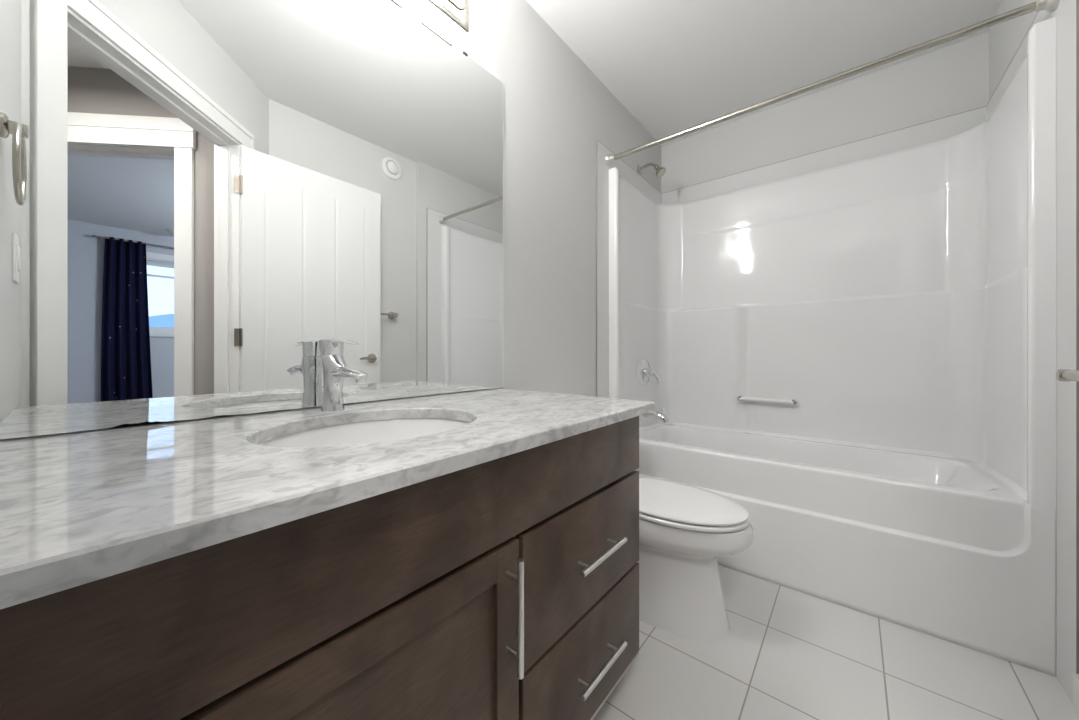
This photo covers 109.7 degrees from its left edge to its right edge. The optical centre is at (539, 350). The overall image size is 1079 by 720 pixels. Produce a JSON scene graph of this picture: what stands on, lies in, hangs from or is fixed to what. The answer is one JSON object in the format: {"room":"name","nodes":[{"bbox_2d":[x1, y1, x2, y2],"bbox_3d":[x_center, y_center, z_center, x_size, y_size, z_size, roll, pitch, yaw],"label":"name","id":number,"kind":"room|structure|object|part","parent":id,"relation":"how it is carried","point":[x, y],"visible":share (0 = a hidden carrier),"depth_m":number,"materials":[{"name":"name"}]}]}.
{"room":"bathroom","nodes":[
{"label":"bathroom","id":0,"kind":"room"},
{"bbox_2d":[0,0,660,440],"bbox_3d":[-0.041,-0.238,1.678,0.100,2.437,2.940,0,0,39],"label":"wall","id":1,"kind":"structure","parent":0,"point":[556,109],"depth_m":1.68,"materials":[{"name":"white paint"}]},
{"bbox_2d":[0,0,503,439],"bbox_3d":[-0.503,-0.450,1.031,0.008,1.182,1.146,0,0,39],"label":"wall mirror","id":2,"kind":"object","parent":1,"relation":"attached to","point":[196,196],"visible":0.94,"depth_m":0.83,"materials":[{"name":"clear glass"}]},
{"bbox_2d":[413,0,468,36],"bbox_3d":[-0.528,-1.141,0.951,0.070,0.138,0.878,0,0,39],"label":"vanity light","id":3,"kind":"object","parent":1,"relation":"attached to","point":[453,14],"visible":1,"depth_m":1.23,"materials":[{"name":"silver metal"}]},
{"bbox_2d":[637,163,665,177],"bbox_3d":[0.700,-1.125,2.363,0.173,0.109,0.066,0,0,39],"label":"shower","id":4,"kind":"object","parent":1,"relation":"attached to","point":[660,171],"visible":1,"depth_m":2.34,"materials":[{"name":"silver metal"}]},
{"bbox_3d":[0.680,-1.152,2.380,0.121,0.044,0.017,0,0,39],"label":"arm","id":5,"kind":"part","parent":4,"relation":"part of","materials":[{"name":"silver metal"}]},
{"bbox_2d":[605,0,1059,165],"bbox_3d":[0.964,-1.055,1.618,1.514,0.060,0.060,0,0,39],"label":"shower rod","id":6,"kind":"object","parent":1,"relation":"attached to","point":[1038,5],"visible":1,"depth_m":1.41,"materials":[{"name":"silver metal"}]},
{"bbox_2d":[526,0,1001,145],"bbox_3d":[1.558,-1.507,-1.022,6.000,0.100,5.600,0,0,39],"label":"ceiling","id":7,"kind":"structure","parent":0,"point":[675,66],"depth_m":1.78,"materials":[{"name":"white paint"}]},
{"bbox_2d":[661,32,988,192],"bbox_3d":[1.542,-0.238,2.215,1.665,2.437,0.100,0,0,39],"label":"wall","id":8,"kind":"structure","parent":0,"point":[952,79],"depth_m":2.06,"materials":[{"name":"white paint"}]},
{"bbox_2d":[597,0,1075,702],"bbox_3d":[1.171,-0.068,1.869,1.530,2.095,0.905,0,0,39],"label":"trim","id":9,"kind":"structure","parent":8,"relation":"attached to","point":[1065,14],"depth_m":1.14,"materials":[{"name":"white paint"}]},
{"bbox_2d":[593,565,1078,719],"bbox_3d":[0.602,1.020,1.149,1.765,0.080,2.940,0,0,39],"label":"floor","id":10,"kind":"structure","parent":0,"point":[786,653],"depth_m":1.16,"materials":[{"name":"white tile"}]},
{"bbox_2d":[0,416,638,719],"bbox_3d":[-0.275,0.575,0.820,0.606,0.811,1.112,0,0,39],"label":"vanity cabinet","id":11,"kind":"object","parent":10,"relation":"on","point":[506,587],"visible":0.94,"depth_m":0.50,"materials":[{"name":"brown wood"}]},
{"bbox_2d":[0,388,654,608],"bbox_3d":[-0.272,0.157,0.833,0.617,0.025,1.139,0,0,39],"label":"countertop","id":12,"kind":"structure","parent":11,"relation":"on","point":[77,509],"depth_m":0.45,"materials":[{"name":"grey stone"}]},
{"bbox_2d":[318,339,368,411],"bbox_3d":[-0.458,0.057,0.891,0.193,0.173,0.058,0,0,39],"label":"faucet","id":13,"kind":"object","parent":12,"relation":"on","point":[335,369],"visible":1,"depth_m":0.91,"materials":[{"name":"silver metal"}]},
{"bbox_3d":[-0.473,-0.007,0.903,0.154,0.044,0.058,0,0,39],"label":"lever","id":14,"kind":"part","parent":13,"relation":"part of","materials":[{"name":"silver metal"}]},
{"bbox_2d":[258,418,469,447],"bbox_3d":[-0.325,0.248,0.764,0.390,0.154,0.462,0,0,39],"label":"sink","id":15,"kind":"object","parent":12,"relation":"in","point":[376,431],"visible":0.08,"depth_m":0.91,"materials":[{"name":"white ceramic"}]},
{"bbox_3d":[-0.236,0.597,0.463,0.018,0.510,0.603,0,0,39],"label":"door","id":16,"kind":"part","parent":11,"relation":"part of","materials":[{"name":"brown wood"}]},
{"bbox_3d":[-0.042,0.455,0.655,0.037,0.198,0.012,0,0,39],"label":"handle","id":17,"kind":"part","parent":11,"relation":"part of","materials":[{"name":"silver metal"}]},
{"bbox_3d":[0.120,0.469,0.895,0.018,0.253,0.495,0,0,39],"label":"drawer","id":18,"kind":"part","parent":11,"relation":"part of","materials":[{"name":"brown wood"}]},
{"bbox_3d":[0.120,0.728,0.895,0.018,0.249,0.495,0,0,39],"label":"drawer","id":19,"kind":"part","parent":11,"relation":"part of","materials":[{"name":"brown wood"}]},
{"bbox_3d":[0.142,0.728,0.879,0.037,0.012,0.194,0,0,39],"label":"handle","id":20,"kind":"part","parent":11,"relation":"part of","materials":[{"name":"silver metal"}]},
{"bbox_3d":[0.142,0.469,0.879,0.037,0.012,0.194,0,0,39],"label":"handle","id":21,"kind":"part","parent":11,"relation":"part of","materials":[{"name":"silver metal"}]},
{"bbox_2d":[637,476,752,639],"bbox_3d":[0.416,0.614,1.522,0.774,0.733,0.444,0,0,39],"label":"toilet","id":22,"kind":"object","parent":10,"relation":"on","point":[684,529],"visible":0.44,"depth_m":1.32,"materials":[{"name":"white ceramic"}]},
{"bbox_3d":[0.509,0.583,1.446,0.510,0.016,0.368,0,0,39],"label":"seat","id":23,"kind":"part","parent":22,"relation":"part of","materials":[{"name":"white plastic"}]},
{"bbox_3d":[0.505,0.562,1.449,0.516,0.020,0.364,0,0,39],"label":"lid","id":24,"kind":"part","parent":22,"relation":"part of","materials":[{"name":"white plastic"}]},
{"bbox_2d":[609,17,1055,676],"bbox_3d":[1.210,-0.013,1.917,1.513,1.985,0.764,0,0,39],"label":"bathtub","id":25,"kind":"object","parent":10,"relation":"on","point":[905,299],"visible":0.86,"depth_m":1.80,"materials":[{"name":"white plastic"}]},
{"bbox_2d":[638,359,658,385],"bbox_3d":[0.687,0.135,2.374,0.078,0.172,0.172,0,0,39],"label":"shower valve","id":26,"kind":"object","parent":25,"relation":"attached to","point":[644,371],"visible":1,"depth_m":2.37,"materials":[{"name":"silver metal"}]},
{"bbox_3d":[0.707,0.158,2.387,0.064,0.098,0.096,0,0,39],"label":"handle","id":27,"kind":"part","parent":26,"relation":"part of","materials":[{"name":"silver metal"}]},
{"bbox_2d":[643,408,668,422],"bbox_3d":[0.717,0.395,2.350,0.163,0.087,0.050,0,0,39],"label":"tub spout","id":28,"kind":"object","parent":25,"relation":"attached to","point":[658,415],"visible":0.85,"depth_m":2.32,"materials":[{"name":"silver metal"}]},
{"bbox_2d":[737,396,797,404],"bbox_3d":[1.337,0.288,2.238,0.305,0.032,0.068,0,0,39],"label":"grab bar","id":29,"kind":"object","parent":25,"relation":"attached to","point":[793,401],"visible":0.99,"depth_m":2.20,"materials":[{"name":"silver metal"}]},
{"bbox_2d":[639,423,1026,500],"bbox_3d":[1.217,0.665,1.925,1.474,0.412,0.709,0,0,39],"label":"basin","id":30,"kind":"object","parent":25,"relation":"in","point":[952,468],"depth_m":1.92,"materials":[{"name":"white plastic"}]},
{"bbox_2d":[989,0,1037,99],"bbox_3d":[1.486,-0.238,0.942,0.135,2.437,1.937,0,0,39],"label":"wall","id":31,"kind":"structure","parent":0,"point":[1005,38],"depth_m":1.54,"materials":[{"name":"white paint"}]},
{"bbox_2d":[1073,672,1078,716],"bbox_3d":[1.160,0.930,0.635,0.049,0.100,1.009,0,0,39],"label":"baseboard","id":32,"kind":"structure","parent":31,"relation":"attached to","point":[1075,675],"depth_m":1.03,"materials":[{"name":"white paint"}]},
{"bbox_3d":[0.286,-0.238,0.102,0.884,2.437,0.884,0,0,39],"label":"wall","id":33,"kind":"structure","parent":0,"visible":0},
{"bbox_2d":[1056,369,1078,381],"bbox_3d":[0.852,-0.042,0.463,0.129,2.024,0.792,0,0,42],"label":"door handle","id":34,"kind":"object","parent":33,"relation":"in","point":[1066,375],"depth_m":0.73,"materials":[{"name":"silver metal"}]}
]}

